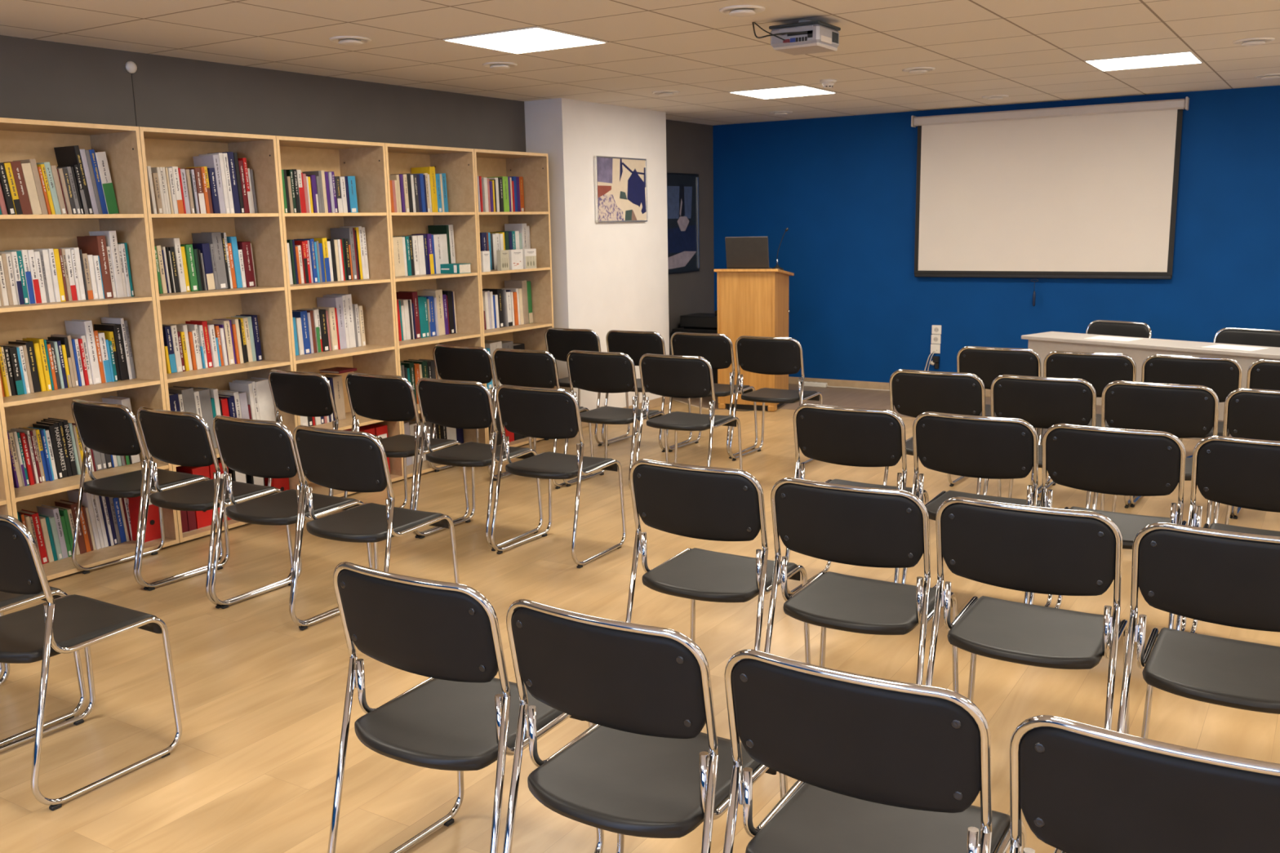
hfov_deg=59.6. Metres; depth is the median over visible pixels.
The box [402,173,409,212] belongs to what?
book
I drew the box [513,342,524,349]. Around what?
book
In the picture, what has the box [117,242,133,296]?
book
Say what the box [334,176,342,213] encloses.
book
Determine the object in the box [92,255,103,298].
book
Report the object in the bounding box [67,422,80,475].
book
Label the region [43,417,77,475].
book
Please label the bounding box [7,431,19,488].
book
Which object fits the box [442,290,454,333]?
book
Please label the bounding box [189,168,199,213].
book
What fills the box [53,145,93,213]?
book
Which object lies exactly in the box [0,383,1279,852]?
floor
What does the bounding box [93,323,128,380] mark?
book
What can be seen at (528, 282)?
book
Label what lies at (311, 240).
book
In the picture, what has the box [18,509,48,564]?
book
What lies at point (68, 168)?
book
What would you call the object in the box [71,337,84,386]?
book
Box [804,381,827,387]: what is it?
power strip
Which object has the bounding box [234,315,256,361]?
book
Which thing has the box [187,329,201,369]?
book
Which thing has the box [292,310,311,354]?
book
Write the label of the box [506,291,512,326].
book
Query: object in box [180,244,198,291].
book
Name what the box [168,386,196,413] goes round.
book
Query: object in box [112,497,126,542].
book
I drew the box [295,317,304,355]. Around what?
book
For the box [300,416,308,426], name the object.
book
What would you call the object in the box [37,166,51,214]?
book
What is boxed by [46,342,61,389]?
book
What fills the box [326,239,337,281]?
book
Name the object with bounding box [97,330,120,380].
book
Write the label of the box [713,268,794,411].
lectern
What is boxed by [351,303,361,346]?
book
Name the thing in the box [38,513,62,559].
book
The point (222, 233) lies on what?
book
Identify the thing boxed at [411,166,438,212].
book
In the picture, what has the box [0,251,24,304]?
book
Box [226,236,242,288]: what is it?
book
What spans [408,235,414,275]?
book
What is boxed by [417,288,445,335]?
book
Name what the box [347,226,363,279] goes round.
book
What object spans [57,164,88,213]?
book
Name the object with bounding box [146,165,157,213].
book
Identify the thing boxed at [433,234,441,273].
book
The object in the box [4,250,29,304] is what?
book
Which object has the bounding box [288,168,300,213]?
book
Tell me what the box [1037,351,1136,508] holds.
chair
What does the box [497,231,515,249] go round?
book
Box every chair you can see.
[0,514,182,811]
[0,586,86,746]
[0,662,4,678]
[71,399,223,590]
[136,406,293,608]
[210,415,373,627]
[267,369,390,515]
[289,425,459,630]
[327,561,604,852]
[342,372,469,537]
[413,377,542,551]
[430,344,532,476]
[488,347,593,488]
[490,384,626,568]
[502,599,787,852]
[544,327,630,445]
[562,350,668,489]
[601,329,692,452]
[625,458,810,664]
[635,353,742,470]
[666,332,757,458]
[723,648,1026,852]
[728,335,822,467]
[764,477,959,693]
[785,404,930,596]
[883,368,1000,497]
[901,411,1052,607]
[925,496,1129,734]
[947,346,1050,492]
[982,374,1104,511]
[1008,715,1279,852]
[1028,423,1187,631]
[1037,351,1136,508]
[1085,320,1151,337]
[1092,380,1218,525]
[1116,522,1279,738]
[1129,354,1242,518]
[1175,435,1279,633]
[1179,327,1279,457]
[1213,387,1279,524]
[1233,359,1279,519]
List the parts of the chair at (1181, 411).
sled leg, backrest, frame, seat, sled leg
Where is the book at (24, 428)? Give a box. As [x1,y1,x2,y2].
[15,427,44,482]
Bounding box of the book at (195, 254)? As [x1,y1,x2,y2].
[192,248,201,290]
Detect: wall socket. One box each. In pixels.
[930,344,940,353]
[931,324,941,334]
[931,334,941,344]
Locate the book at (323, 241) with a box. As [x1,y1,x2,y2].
[306,237,331,281]
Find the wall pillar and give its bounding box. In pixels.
[524,97,669,410]
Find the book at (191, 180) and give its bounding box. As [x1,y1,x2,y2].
[189,173,196,213]
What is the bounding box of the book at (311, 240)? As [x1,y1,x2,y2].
[293,238,318,283]
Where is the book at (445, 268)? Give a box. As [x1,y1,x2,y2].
[440,263,471,273]
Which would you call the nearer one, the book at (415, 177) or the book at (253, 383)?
the book at (253, 383)
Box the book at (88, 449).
[87,447,93,471]
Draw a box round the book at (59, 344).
[45,339,67,388]
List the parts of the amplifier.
plate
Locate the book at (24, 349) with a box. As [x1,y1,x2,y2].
[6,343,34,393]
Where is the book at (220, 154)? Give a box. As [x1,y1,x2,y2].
[198,152,230,213]
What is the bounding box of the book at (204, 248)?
[191,243,215,290]
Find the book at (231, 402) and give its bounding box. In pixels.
[217,394,236,417]
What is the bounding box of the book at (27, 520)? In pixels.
[23,515,33,537]
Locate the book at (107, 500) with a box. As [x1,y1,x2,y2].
[104,496,117,545]
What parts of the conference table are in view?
panel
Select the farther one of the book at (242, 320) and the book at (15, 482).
the book at (242, 320)
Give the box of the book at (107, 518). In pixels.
[101,496,114,546]
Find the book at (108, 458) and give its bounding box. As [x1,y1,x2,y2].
[104,453,112,468]
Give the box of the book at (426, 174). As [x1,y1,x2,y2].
[417,173,430,212]
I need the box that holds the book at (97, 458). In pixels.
[92,449,102,471]
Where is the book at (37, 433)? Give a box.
[22,426,48,481]
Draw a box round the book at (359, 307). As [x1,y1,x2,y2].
[357,305,365,346]
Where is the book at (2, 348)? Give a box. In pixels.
[0,346,11,395]
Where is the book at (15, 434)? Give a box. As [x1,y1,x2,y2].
[7,430,26,486]
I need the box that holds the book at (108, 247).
[106,246,116,297]
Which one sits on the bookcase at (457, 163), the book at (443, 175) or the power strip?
the book at (443, 175)
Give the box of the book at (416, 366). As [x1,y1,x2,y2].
[413,363,420,404]
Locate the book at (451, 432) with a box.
[446,426,457,440]
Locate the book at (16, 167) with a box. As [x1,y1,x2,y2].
[3,160,32,214]
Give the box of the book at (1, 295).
[0,284,4,306]
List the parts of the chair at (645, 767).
weld plate, sled leg, backrest, frame, seat, weld plate, sled leg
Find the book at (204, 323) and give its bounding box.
[185,320,213,368]
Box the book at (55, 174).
[50,164,66,214]
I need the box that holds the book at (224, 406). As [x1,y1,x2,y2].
[218,397,229,416]
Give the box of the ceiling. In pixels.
[0,0,1279,124]
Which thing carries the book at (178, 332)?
on the bookcase at (268, 300)
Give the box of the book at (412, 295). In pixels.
[395,291,421,338]
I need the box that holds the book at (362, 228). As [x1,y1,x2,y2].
[361,226,368,279]
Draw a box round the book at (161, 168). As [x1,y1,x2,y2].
[159,167,168,213]
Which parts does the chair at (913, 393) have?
sled leg, seat, backrest, frame, sled leg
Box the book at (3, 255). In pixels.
[0,253,13,305]
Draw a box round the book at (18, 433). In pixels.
[16,431,29,485]
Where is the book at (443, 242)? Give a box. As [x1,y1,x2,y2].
[440,234,448,263]
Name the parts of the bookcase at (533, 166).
panel, panel, panel, shelf, shelf, shelf, panel, panel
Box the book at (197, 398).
[193,391,202,417]
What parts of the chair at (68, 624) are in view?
backrest, frame, sled leg, seat, sled leg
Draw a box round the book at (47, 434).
[44,429,57,479]
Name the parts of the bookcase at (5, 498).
shelf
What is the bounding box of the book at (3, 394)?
[0,370,4,396]
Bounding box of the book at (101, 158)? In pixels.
[94,151,118,213]
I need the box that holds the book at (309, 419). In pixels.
[306,416,312,426]
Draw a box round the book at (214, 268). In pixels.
[208,244,218,289]
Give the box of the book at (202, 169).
[192,167,210,213]
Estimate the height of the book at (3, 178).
0.231 m
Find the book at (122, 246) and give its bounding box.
[117,243,131,297]
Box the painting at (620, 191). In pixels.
[593,155,647,222]
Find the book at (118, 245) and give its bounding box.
[117,244,127,297]
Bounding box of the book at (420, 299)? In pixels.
[417,296,426,337]
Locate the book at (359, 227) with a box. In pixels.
[339,226,366,279]
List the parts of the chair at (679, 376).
sled leg, backrest, frame, seat, sled leg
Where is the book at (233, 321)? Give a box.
[218,318,244,363]
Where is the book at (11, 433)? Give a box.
[7,431,22,487]
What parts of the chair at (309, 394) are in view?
sled leg, backrest, frame, sled leg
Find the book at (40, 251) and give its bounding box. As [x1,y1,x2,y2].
[33,250,49,302]
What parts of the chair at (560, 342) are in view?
seat, backrest, frame, sled leg, sled leg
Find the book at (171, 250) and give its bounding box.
[168,247,180,292]
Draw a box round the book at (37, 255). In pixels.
[33,251,47,302]
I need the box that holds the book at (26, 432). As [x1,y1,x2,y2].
[10,428,39,483]
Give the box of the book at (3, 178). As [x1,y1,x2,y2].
[0,162,16,214]
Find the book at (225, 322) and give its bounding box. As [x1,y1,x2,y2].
[207,320,235,364]
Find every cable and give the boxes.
[726,408,754,411]
[751,22,807,38]
[753,22,785,40]
[826,351,933,391]
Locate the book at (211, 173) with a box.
[207,167,220,213]
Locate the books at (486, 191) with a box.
[16,167,530,551]
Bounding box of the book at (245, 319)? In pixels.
[231,316,253,362]
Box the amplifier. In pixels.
[680,312,717,328]
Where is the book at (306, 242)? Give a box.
[294,240,311,283]
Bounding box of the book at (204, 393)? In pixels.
[189,386,217,448]
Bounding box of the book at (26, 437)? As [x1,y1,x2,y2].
[24,434,35,484]
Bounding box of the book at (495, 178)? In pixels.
[487,177,499,212]
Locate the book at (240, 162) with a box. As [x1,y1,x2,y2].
[238,160,248,213]
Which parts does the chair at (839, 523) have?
weld plate, sled leg, backrest, frame, seat, weld plate, sled leg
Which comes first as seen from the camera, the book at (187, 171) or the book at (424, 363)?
the book at (187, 171)
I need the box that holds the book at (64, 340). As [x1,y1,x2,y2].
[47,336,75,387]
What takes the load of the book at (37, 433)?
on the bookcase at (20, 139)
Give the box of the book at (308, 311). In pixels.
[296,309,316,352]
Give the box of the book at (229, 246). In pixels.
[226,243,236,288]
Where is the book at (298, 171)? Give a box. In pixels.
[296,169,305,213]
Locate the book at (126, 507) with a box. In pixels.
[123,497,132,540]
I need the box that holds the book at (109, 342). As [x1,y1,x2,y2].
[108,340,117,381]
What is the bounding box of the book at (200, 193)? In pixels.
[183,167,206,213]
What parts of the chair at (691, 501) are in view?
weld plate, sled leg, backrest, frame, seat, sled leg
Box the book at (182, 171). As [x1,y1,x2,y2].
[180,168,191,213]
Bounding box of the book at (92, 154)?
[87,149,107,213]
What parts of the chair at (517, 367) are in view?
sled leg, backrest, frame, sled leg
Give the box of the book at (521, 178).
[519,176,524,211]
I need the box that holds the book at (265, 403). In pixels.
[243,377,275,421]
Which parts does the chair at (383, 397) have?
sled leg, backrest, frame, seat, sled leg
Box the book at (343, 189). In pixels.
[339,176,347,213]
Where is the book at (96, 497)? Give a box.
[83,489,108,547]
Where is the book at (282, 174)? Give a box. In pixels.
[281,169,287,213]
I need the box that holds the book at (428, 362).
[426,360,432,378]
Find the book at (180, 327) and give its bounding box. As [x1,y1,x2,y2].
[169,324,192,370]
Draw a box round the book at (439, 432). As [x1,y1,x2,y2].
[436,424,441,439]
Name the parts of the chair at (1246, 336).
frame, backrest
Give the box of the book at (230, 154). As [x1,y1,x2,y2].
[210,151,240,213]
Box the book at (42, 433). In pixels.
[29,427,53,480]
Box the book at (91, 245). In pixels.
[76,235,113,298]
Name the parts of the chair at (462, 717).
weld plate, sled leg, backrest, frame, seat, sled leg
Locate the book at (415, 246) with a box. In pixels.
[411,235,419,275]
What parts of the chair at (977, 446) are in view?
weld plate, sled leg, backrest, frame, seat, sled leg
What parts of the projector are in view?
port panel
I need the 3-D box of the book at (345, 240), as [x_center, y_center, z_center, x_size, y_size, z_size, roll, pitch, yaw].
[-1.810,-1.008,6.740,0.141,0.247,0.038,5,12,32]
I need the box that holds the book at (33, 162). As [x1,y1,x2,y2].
[13,159,48,214]
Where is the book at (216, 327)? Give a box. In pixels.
[213,325,223,365]
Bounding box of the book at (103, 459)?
[100,453,106,469]
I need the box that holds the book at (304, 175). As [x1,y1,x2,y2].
[302,173,309,213]
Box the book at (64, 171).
[62,168,76,213]
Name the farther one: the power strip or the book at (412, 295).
the power strip
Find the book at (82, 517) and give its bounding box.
[66,500,91,552]
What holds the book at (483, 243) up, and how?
on the bookcase at (533, 166)
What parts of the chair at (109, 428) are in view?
backrest, frame, sled leg, seat, sled leg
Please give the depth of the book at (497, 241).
7.86 m
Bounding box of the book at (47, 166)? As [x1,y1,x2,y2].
[36,161,61,214]
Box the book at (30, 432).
[22,429,42,483]
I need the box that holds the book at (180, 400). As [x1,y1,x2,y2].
[177,393,184,412]
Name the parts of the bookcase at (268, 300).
panel, panel, shelf, panel, panel, shelf, shelf, shelf, panel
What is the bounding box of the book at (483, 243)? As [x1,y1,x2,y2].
[480,232,487,251]
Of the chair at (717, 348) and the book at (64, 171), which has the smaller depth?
the book at (64, 171)
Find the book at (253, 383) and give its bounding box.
[232,379,259,420]
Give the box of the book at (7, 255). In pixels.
[5,253,17,305]
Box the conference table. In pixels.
[1021,331,1279,439]
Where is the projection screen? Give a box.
[911,96,1189,306]
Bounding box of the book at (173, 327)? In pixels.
[162,324,182,372]
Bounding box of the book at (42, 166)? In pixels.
[36,164,55,214]
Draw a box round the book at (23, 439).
[18,431,34,484]
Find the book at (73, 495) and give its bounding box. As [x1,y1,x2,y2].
[66,488,101,549]
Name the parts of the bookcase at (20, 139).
panel, panel, panel, shelf, shelf, shelf, shelf, panel, panel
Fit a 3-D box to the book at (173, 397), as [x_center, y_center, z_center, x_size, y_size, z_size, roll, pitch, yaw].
[-2.457,-0.013,5.814,0.166,0.324,0.072,5,12,32]
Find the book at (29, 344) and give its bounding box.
[8,340,40,392]
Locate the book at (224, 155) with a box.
[222,152,234,213]
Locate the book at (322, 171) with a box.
[311,170,328,213]
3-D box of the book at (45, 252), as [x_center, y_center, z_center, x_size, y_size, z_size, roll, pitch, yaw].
[-2.773,-0.696,5.167,0.140,0.241,0.036,5,12,32]
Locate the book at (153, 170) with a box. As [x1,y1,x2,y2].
[151,167,165,213]
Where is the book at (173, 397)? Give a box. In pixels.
[168,392,180,411]
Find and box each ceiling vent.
[328,35,371,45]
[482,61,517,69]
[652,89,679,95]
[719,4,765,16]
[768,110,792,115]
[902,66,935,73]
[982,94,1008,99]
[1232,37,1274,45]
[1253,72,1279,79]
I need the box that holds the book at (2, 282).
[0,255,8,306]
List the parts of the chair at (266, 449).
backrest, sled leg, frame, seat, sled leg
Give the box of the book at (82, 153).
[79,148,98,213]
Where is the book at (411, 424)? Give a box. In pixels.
[404,421,419,464]
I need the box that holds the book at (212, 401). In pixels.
[210,397,216,418]
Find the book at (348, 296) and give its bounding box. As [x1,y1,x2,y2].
[332,293,355,347]
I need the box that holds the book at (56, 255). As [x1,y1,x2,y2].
[53,248,66,302]
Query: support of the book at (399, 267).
on the bookcase at (457, 163)
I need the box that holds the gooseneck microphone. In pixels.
[772,227,788,270]
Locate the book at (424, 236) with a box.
[418,234,429,274]
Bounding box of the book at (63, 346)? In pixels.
[61,344,71,387]
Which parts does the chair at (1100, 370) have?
sled leg, backrest, frame, seat, sled leg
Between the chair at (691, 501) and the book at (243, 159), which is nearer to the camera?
the chair at (691, 501)
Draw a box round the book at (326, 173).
[324,171,331,213]
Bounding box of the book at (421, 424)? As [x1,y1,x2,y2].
[406,420,426,461]
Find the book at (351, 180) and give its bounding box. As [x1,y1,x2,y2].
[347,176,358,213]
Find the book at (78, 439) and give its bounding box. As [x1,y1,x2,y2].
[75,426,86,472]
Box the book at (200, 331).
[196,324,208,368]
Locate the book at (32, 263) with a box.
[26,249,41,303]
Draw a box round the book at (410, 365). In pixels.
[400,361,417,404]
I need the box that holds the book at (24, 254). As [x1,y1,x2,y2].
[4,249,35,303]
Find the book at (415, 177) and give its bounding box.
[413,174,419,212]
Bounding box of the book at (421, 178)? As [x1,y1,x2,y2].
[410,173,426,212]
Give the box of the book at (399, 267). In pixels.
[392,236,404,276]
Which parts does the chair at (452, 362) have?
sled leg, backrest, frame, sled leg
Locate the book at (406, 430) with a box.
[404,422,412,466]
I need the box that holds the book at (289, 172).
[285,169,297,213]
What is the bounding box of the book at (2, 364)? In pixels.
[0,346,9,396]
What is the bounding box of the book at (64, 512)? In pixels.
[51,506,73,551]
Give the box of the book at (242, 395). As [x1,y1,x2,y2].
[227,390,249,419]
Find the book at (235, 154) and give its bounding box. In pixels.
[233,152,244,213]
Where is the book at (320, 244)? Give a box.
[318,243,325,282]
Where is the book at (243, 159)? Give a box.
[237,157,253,213]
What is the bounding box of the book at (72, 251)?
[70,249,80,300]
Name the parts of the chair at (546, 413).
sled leg, backrest, frame, seat, sled leg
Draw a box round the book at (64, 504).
[54,499,86,554]
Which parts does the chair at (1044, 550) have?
weld plate, sled leg, backrest, frame, seat, weld plate, sled leg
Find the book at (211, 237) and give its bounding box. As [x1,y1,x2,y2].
[191,231,227,289]
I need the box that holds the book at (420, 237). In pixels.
[407,235,426,275]
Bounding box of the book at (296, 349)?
[292,317,298,355]
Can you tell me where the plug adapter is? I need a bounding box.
[929,355,939,368]
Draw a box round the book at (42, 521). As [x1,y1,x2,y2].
[39,516,53,562]
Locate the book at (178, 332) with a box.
[177,331,185,371]
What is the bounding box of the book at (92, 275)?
[87,254,98,299]
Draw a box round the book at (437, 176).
[435,173,442,212]
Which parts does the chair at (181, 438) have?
backrest, frame, sled leg, seat, sled leg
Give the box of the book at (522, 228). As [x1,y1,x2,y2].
[504,223,528,248]
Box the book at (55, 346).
[46,341,64,388]
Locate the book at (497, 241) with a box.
[492,233,499,261]
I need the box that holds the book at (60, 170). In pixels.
[57,168,72,214]
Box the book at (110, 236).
[88,231,124,297]
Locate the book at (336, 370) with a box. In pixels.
[319,366,356,373]
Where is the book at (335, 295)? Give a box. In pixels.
[323,294,349,348]
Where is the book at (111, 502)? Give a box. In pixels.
[108,497,120,543]
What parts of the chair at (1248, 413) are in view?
sled leg, frame, backrest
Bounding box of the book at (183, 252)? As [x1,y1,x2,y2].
[180,246,190,291]
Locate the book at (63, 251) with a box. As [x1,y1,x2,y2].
[61,248,71,301]
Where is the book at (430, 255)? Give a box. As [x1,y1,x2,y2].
[411,233,434,274]
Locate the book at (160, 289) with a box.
[154,246,162,293]
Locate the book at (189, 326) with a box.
[179,323,202,368]
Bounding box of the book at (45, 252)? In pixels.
[33,249,55,302]
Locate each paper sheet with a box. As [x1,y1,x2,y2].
[1084,335,1141,341]
[1203,344,1268,351]
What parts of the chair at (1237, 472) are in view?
sled leg, weld plate, frame, backrest, seat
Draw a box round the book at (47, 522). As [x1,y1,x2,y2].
[38,515,57,560]
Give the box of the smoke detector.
[819,79,836,88]
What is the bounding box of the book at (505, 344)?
[497,340,513,349]
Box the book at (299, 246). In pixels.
[294,244,304,284]
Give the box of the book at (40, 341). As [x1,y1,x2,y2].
[22,337,52,391]
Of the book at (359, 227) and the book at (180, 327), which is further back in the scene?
the book at (359, 227)
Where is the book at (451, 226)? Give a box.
[440,224,455,263]
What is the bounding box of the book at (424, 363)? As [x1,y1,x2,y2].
[403,359,428,377]
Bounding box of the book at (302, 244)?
[294,241,309,283]
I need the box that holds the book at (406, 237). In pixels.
[392,235,412,275]
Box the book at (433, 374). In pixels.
[418,359,435,378]
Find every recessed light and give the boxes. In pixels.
[443,26,607,53]
[728,84,836,98]
[1084,50,1202,71]
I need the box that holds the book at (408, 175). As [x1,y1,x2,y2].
[391,173,413,212]
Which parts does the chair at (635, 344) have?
sled leg, backrest, frame, seat, sled leg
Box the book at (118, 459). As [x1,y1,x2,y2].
[115,455,121,466]
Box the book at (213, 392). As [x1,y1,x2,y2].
[197,386,221,415]
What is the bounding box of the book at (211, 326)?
[207,324,219,367]
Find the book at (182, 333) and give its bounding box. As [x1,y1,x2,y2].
[179,331,189,371]
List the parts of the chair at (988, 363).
sled leg, seat, backrest, frame, sled leg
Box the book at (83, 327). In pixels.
[64,319,101,384]
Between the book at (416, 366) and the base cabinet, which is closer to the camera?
the book at (416, 366)
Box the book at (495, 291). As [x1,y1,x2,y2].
[482,288,503,327]
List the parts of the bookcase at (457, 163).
panel, panel, shelf, panel, panel, shelf, shelf, shelf, panel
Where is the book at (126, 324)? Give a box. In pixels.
[124,320,135,378]
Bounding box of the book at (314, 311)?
[297,309,321,352]
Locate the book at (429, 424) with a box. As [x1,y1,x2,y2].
[415,419,432,460]
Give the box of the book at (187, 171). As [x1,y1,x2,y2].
[184,168,195,213]
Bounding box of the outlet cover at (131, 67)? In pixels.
[124,61,137,73]
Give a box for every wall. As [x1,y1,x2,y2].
[0,35,714,355]
[712,84,1279,382]
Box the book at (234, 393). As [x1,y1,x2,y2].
[217,390,241,417]
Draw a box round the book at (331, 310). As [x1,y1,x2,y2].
[312,306,338,350]
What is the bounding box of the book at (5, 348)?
[0,346,16,395]
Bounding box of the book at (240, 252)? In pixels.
[238,249,246,287]
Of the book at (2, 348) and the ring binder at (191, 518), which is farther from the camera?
the ring binder at (191, 518)
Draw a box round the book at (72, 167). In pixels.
[71,166,83,213]
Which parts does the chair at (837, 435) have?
sled leg, backrest, frame, seat, sled leg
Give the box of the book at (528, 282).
[526,280,533,323]
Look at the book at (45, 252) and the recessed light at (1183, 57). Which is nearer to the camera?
the book at (45, 252)
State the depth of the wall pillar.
8.71 m
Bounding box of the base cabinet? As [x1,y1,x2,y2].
[671,327,717,383]
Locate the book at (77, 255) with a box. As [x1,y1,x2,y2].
[57,247,85,300]
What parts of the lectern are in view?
panel, panel, panel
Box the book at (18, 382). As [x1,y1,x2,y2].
[0,345,24,395]
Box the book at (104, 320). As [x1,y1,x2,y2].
[101,316,132,379]
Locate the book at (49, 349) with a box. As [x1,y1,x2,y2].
[46,343,57,390]
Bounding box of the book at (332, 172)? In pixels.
[327,171,337,213]
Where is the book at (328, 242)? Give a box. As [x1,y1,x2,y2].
[327,240,333,281]
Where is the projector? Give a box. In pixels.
[768,19,840,55]
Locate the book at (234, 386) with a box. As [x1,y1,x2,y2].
[228,381,256,419]
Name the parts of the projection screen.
pull handle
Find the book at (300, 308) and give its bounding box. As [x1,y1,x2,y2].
[299,308,323,351]
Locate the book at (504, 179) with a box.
[487,176,509,211]
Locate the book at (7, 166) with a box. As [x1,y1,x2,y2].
[4,162,22,214]
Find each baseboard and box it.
[581,396,670,427]
[788,376,991,396]
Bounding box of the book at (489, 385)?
[484,347,492,389]
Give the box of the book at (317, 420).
[314,416,320,425]
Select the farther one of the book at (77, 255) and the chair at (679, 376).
the chair at (679, 376)
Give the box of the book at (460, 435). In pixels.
[455,428,463,443]
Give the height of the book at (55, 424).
0.267 m
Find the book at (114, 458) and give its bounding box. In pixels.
[112,455,117,466]
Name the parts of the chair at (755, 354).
sled leg, backrest, frame, seat, sled leg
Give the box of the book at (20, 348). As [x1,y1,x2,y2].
[2,344,30,393]
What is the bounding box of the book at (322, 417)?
[320,416,324,424]
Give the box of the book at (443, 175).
[437,173,448,212]
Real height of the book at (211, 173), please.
0.238 m
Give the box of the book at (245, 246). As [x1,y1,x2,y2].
[236,241,255,287]
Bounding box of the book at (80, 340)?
[72,337,89,385]
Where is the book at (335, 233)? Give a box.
[329,227,357,279]
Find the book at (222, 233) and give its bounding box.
[221,232,230,288]
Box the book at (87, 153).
[84,150,102,213]
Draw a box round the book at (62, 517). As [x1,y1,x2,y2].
[59,515,71,556]
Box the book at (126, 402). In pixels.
[102,395,140,463]
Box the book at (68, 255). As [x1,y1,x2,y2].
[64,248,77,301]
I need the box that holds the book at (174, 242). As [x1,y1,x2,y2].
[154,237,186,292]
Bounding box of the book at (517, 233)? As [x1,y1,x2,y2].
[515,231,519,249]
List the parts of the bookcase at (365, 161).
panel, panel, panel, shelf, shelf, shelf, shelf, panel, panel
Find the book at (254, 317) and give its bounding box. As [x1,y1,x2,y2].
[235,314,262,360]
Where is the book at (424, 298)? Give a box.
[423,297,429,337]
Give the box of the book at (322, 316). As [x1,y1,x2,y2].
[318,309,329,351]
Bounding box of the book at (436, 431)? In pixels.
[420,418,439,451]
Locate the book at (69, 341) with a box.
[50,333,79,386]
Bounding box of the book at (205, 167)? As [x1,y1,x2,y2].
[186,166,213,213]
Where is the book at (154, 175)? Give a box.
[151,173,163,213]
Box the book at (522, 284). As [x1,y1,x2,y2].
[504,280,528,324]
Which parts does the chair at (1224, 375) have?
sled leg, backrest, frame, seat, sled leg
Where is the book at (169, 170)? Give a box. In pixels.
[167,168,177,213]
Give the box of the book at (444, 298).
[442,294,448,334]
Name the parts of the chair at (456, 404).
sled leg, backrest, frame, seat, sled leg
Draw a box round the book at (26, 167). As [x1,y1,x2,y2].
[21,162,41,214]
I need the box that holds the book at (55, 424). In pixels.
[36,420,67,477]
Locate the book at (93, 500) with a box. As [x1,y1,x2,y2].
[77,488,104,548]
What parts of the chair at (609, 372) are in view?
sled leg, backrest, frame, seat, sled leg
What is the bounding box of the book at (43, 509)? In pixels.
[36,504,68,558]
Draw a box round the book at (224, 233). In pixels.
[223,232,232,288]
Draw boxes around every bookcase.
[0,117,179,580]
[0,417,13,516]
[138,126,299,542]
[275,135,404,497]
[384,142,487,477]
[473,148,555,447]
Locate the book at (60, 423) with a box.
[43,419,71,476]
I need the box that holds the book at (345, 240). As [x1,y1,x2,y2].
[337,238,351,279]
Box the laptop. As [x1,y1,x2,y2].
[724,235,772,269]
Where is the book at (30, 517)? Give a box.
[26,515,41,560]
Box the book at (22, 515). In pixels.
[20,513,26,526]
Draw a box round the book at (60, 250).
[57,248,68,301]
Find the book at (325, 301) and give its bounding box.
[316,296,346,349]
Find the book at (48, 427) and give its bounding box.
[32,422,62,479]
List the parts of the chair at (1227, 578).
weld plate, sled leg, frame, backrest, seat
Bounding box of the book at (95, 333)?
[93,330,105,382]
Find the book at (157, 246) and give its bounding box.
[154,244,167,293]
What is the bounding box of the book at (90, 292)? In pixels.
[82,253,93,299]
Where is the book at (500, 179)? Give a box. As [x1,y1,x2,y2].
[497,177,503,211]
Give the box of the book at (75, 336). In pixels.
[68,334,93,384]
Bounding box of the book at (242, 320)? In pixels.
[222,317,248,362]
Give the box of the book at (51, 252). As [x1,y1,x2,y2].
[31,248,61,302]
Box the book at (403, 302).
[398,299,411,340]
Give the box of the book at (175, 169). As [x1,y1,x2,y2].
[167,166,184,213]
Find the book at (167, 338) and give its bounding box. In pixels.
[162,325,177,373]
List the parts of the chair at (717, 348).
sled leg, backrest, frame, seat, sled leg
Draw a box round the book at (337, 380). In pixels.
[324,373,346,420]
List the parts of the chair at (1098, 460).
weld plate, sled leg, backrest, frame, seat, weld plate, sled leg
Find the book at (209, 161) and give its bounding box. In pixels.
[192,155,226,213]
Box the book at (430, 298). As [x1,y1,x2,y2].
[417,295,435,336]
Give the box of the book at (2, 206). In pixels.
[0,183,8,214]
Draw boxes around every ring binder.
[126,493,160,542]
[176,466,213,528]
[176,471,196,531]
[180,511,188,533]
[208,459,232,522]
[217,457,248,502]
[246,475,265,500]
[264,477,289,491]
[344,426,374,435]
[360,423,390,473]
[488,411,501,445]
[501,425,514,442]
[514,433,523,440]
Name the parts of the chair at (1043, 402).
sled leg, seat, backrest, frame, sled leg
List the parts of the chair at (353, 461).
sled leg, backrest, frame, seat, sled leg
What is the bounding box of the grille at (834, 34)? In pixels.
[831,31,838,43]
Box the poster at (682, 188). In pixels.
[666,172,699,274]
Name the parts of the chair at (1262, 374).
sled leg, frame, backrest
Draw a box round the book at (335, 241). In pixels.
[333,240,341,280]
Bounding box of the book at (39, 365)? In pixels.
[33,342,46,391]
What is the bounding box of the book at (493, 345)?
[484,340,502,387]
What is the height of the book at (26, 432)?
0.253 m
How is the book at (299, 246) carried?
on the bookcase at (365, 161)
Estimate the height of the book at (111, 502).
0.246 m
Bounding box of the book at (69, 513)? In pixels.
[54,506,79,555]
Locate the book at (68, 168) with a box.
[56,166,80,213]
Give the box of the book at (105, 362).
[97,332,111,382]
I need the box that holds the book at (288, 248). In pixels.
[287,242,293,284]
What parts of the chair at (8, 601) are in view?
sled leg, seat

